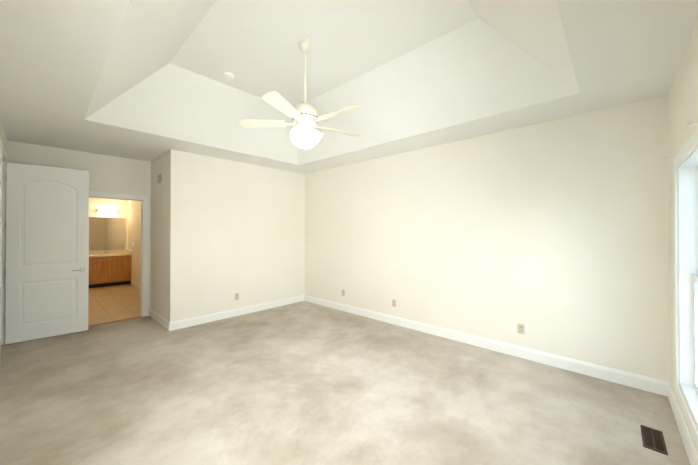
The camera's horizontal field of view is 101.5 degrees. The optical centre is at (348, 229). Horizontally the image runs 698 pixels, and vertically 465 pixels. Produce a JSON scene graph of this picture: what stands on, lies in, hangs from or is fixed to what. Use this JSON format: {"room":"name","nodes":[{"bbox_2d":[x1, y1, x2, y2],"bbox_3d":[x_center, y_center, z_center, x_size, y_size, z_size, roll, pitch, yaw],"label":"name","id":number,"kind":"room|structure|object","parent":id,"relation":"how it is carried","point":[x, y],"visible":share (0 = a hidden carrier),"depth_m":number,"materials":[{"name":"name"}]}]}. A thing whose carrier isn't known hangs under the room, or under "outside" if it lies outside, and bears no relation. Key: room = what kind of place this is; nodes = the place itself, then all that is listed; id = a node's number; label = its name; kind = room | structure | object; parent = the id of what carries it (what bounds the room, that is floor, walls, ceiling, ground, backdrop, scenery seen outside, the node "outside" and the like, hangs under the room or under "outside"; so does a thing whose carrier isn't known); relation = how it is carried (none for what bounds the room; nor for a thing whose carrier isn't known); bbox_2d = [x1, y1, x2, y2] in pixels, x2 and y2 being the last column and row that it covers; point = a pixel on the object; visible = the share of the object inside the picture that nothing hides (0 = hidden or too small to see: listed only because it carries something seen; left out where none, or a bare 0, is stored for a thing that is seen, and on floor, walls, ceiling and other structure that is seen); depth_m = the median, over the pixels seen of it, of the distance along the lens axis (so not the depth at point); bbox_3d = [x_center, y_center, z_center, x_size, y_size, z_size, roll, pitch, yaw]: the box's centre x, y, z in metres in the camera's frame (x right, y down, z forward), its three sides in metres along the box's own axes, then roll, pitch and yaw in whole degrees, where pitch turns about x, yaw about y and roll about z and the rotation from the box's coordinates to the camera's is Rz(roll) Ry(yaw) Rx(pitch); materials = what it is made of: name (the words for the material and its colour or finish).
{"room":"empty bedroom","nodes":[
{"label":"empty bedroom","id":0,"kind":"room"},
{"bbox_2d":[0,123,6,151],"bbox_3d":[-2.381,0.136,1.684,6.530,2.740,0.120,0,0,43],"label":"wall","id":1,"kind":"structure","parent":0,"point":[3,137],"depth_m":3.52,"materials":[{"name":"paint"}]},
{"bbox_2d":[0,140,7,355],"bbox_3d":[-4.285,0.260,3.447,0.990,2.515,0.152,0,0,43],"label":"door frame","id":2,"kind":"structure","parent":1,"relation":"attached to","point":[3,157],"depth_m":3.75,"materials":[{"name":"white paint"}]},
{"bbox_2d":[20,181,84,325],"bbox_3d":[-4.222,0.309,4.027,0.806,2.400,0.151,0,0,-43],"label":"door","id":3,"kind":"structure","parent":1,"relation":"in","point":[48,226],"depth_m":4.00,"materials":[{"name":"white paint"}]},
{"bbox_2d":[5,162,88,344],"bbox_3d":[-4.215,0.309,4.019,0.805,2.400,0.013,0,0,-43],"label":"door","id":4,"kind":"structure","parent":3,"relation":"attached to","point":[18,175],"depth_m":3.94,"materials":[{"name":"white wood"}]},
{"bbox_2d":[7,140,150,315],"bbox_3d":[-3.955,0.155,4.716,0.100,2.740,2.190,0,0,43],"label":"wall","id":5,"kind":"structure","parent":0,"point":[113,174],"depth_m":4.59,"materials":[{"name":"paint"}]},
{"bbox_2d":[89,191,148,316],"bbox_3d":[-3.921,0.461,4.751,0.132,2.130,0.940,0,0,43],"label":"door frame","id":6,"kind":"structure","parent":5,"relation":"attached to","point":[144,229],"depth_m":5.01,"materials":[{"name":"white paint"}]},
{"bbox_2d":[89,198,127,250],"bbox_3d":[-7.341,0.175,7.771,0.120,2.740,2.070,0,0,43],"label":"wall","id":7,"kind":"structure","parent":0,"point":[121,206],"depth_m":8.22,"materials":[{"name":"paint"}]},
{"bbox_2d":[89,217,124,250],"bbox_3d":[-7.134,0.113,7.894,0.006,0.935,1.487,0,0,43],"label":"mirror","id":8,"kind":"object","parent":7,"relation":"attached to","point":[106,233],"visible":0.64,"depth_m":8.13,"materials":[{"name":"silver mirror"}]},
{"bbox_2d":[89,250,124,253],"bbox_3d":[-7.118,0.641,7.901,0.020,0.100,1.564,0,0,43],"label":"backsplash","id":9,"kind":"structure","parent":7,"relation":"attached to","point":[107,251],"depth_m":8.15,"materials":[{"name":"beige stone"}]},
{"bbox_2d":[96,209,118,213],"bbox_3d":[-6.846,-0.513,8.100,0.155,0.100,0.500,0,0,43],"label":"light bar","id":10,"kind":"object","parent":7,"relation":"attached to","point":[109,211],"visible":1,"depth_m":8.10,"materials":[{"name":"silver metal"}]},
{"bbox_2d":[88,284,139,324],"bbox_3d":[-5.643,1.565,6.270,4.640,0.060,2.190,0,0,43],"label":"floor","id":11,"kind":"structure","parent":0,"point":[111,303],"depth_m":5.92,"materials":[{"name":"beige tile"}]},
{"bbox_2d":[89,254,131,287],"bbox_3d":[-6.908,1.134,7.704,0.592,0.820,1.564,0,0,43],"label":"bathroom vanity","id":12,"kind":"object","parent":11,"relation":"on","point":[109,267],"depth_m":7.76,"materials":[{"name":"brown wood"}]},
{"bbox_2d":[89,254,104,257],"bbox_3d":[-6.914,0.707,7.712,0.576,0.035,1.564,0,0,43],"label":"countertop","id":13,"kind":"structure","parent":12,"relation":"on","point":[90,255],"depth_m":7.61,"materials":[{"name":"beige stone"}]},
{"bbox_2d":[88,316,141,326],"bbox_3d":[-3.905,1.521,4.729,0.045,0.009,0.760,0,0,43],"label":"trim","id":14,"kind":"structure","parent":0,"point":[114,321],"depth_m":4.71,"materials":[{"name":"brown wood"}]},
{"bbox_2d":[128,200,140,283],"bbox_3d":[-4.965,0.170,7.062,4.570,2.740,0.120,0,0,43],"label":"wall","id":15,"kind":"structure","parent":0,"point":[134,217],"depth_m":7.84,"materials":[{"name":"paint"}]},
{"bbox_2d":[131,280,139,288],"bbox_3d":[-4.762,1.473,6.773,3.890,0.130,0.015,0,0,43],"label":"baseboard","id":16,"kind":"structure","parent":15,"relation":"attached to","point":[137,285],"depth_m":7.68,"materials":[{"name":"white paint"}]},
{"bbox_2d":[150,149,179,321],"bbox_3d":[-3.079,0.156,4.742,1.150,2.740,0.120,0,0,43],"label":"wall","id":17,"kind":"structure","parent":0,"point":[164,278],"depth_m":4.47,"materials":[{"name":"paint"}]},
{"bbox_2d":[149,308,166,328],"bbox_3d":[-3.135,1.460,4.695,1.120,0.130,0.015,0,0,43],"label":"baseboard","id":18,"kind":"structure","parent":17,"relation":"attached to","point":[161,320],"depth_m":4.67,"materials":[{"name":"white paint"}]},
{"bbox_2d":[157,172,162,184],"bbox_3d":[-3.126,-0.845,4.705,0.320,0.180,0.010,0,0,43],"label":"air vent","id":19,"kind":"object","parent":17,"relation":"in","point":[159,178],"visible":0.98,"depth_m":4.69,"materials":[{"name":"beige paint"}]},
{"bbox_2d":[179,151,304,319],"bbox_3d":[-1.834,0.159,5.328,0.120,2.740,2.430,0,0,43],"label":"wall","id":20,"kind":"structure","parent":0,"point":[241,228],"depth_m":5.07,"materials":[{"name":"paint"}]},
{"bbox_2d":[167,296,302,330],"bbox_3d":[-1.840,1.464,5.213,0.015,0.130,2.535,0,0,43],"label":"baseboard","id":21,"kind":"structure","parent":20,"relation":"attached to","point":[193,321],"depth_m":4.94,"materials":[{"name":"white paint"}]},
{"bbox_2d":[0,301,689,464],"bbox_3d":[-1.319,1.543,2.682,6.580,0.060,5.840,0,0,43],"label":"floor carpet","id":22,"kind":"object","parent":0,"point":[303,383],"visible":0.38,"depth_m":2.51,"materials":[{"name":"beige carpet"}]},
{"bbox_2d":[640,424,667,455],"bbox_3d":[2.188,1.505,2.050,0.115,0.007,0.300,0,0,43],"label":"air vent register","id":23,"kind":"object","parent":22,"relation":"on","point":[653,439],"visible":1,"depth_m":2.04,"materials":[{"name":"brown metal"}]},
{"bbox_2d":[0,0,697,173],"bbox_3d":[-3.022,-1.602,4.278,11.220,0.770,5.840,0,0,43],"label":"ceiling","id":24,"kind":"structure","parent":0,"point":[408,75],"depth_m":2.78,"materials":[{"name":"paint"}]},
{"bbox_2d":[222,72,233,79],"bbox_3d":[-1.461,-1.851,3.448,0.140,0.042,0.140,0,0,43],"label":"smoke detector","id":25,"kind":"object","parent":24,"relation":"attached to","point":[227,75],"visible":1,"depth_m":3.41,"materials":[{"name":"white plastic"}]},
{"bbox_2d":[239,39,361,149],"bbox_3d":[-0.399,-1.339,2.856,1.242,1.074,1.257,0,0,43],"label":"fan","id":26,"kind":"object","parent":24,"relation":"hanging from","point":[304,114],"visible":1,"depth_m":2.81,"materials":[{"name":"white plastic"}]},
{"bbox_2d":[304,95,669,381],"bbox_3d":[1.013,0.154,4.429,5.520,2.740,0.120,0,0,43],"label":"wall","id":27,"kind":"structure","parent":0,"point":[552,236],"depth_m":3.38,"materials":[{"name":"paint"}]},
{"bbox_2d":[303,295,662,394],"bbox_3d":[0.967,1.458,4.371,5.280,0.130,0.015,0,0,43],"label":"baseboard","id":28,"kind":"structure","parent":27,"relation":"attached to","point":[652,385],"depth_m":3.39,"materials":[{"name":"white paint"}]},
{"bbox_2d":[518,324,523,333],"bbox_3d":[2.041,1.177,3.383,0.070,0.114,0.007,0,0,43],"label":"electrical outlet","id":29,"kind":"object","parent":27,"relation":"attached to","point":[520,328],"visible":1,"depth_m":3.38,"materials":[{"name":"beige plastic"}]},
{"bbox_2d":[668,22,697,454],"bbox_3d":[1.504,0.132,0.948,0.170,2.740,4.320,0,0,43],"label":"wall","id":30,"kind":"structure","parent":0,"point":[683,101],"depth_m":2.18,"materials":[{"name":"paint"}]},
{"bbox_2d":[663,381,697,464],"bbox_3d":[1.477,1.437,1.047,0.015,0.130,4.140,0,0,43],"label":"baseboard","id":31,"kind":"structure","parent":30,"relation":"attached to","point":[692,455],"depth_m":2.08,"materials":[{"name":"white paint"}]},
{"bbox_2d":[673,129,697,447],"bbox_3d":[2.313,0.352,1.833,0.186,1.860,1.070,0,0,43],"label":"window","id":32,"kind":"structure","parent":30,"relation":"in","point":[688,255],"depth_m":2.17,"materials":[{"name":"white paint"}]},
{"bbox_2d":[686,121,697,125],"bbox_3d":[1.947,-0.604,1.606,0.067,0.050,0.024,0,0,43],"label":"curtain bracket","id":33,"kind":"object","parent":30,"relation":"attached to","point":[688,123],"visible":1,"depth_m":1.61,"materials":[{"name":"white plastic"}]}
]}

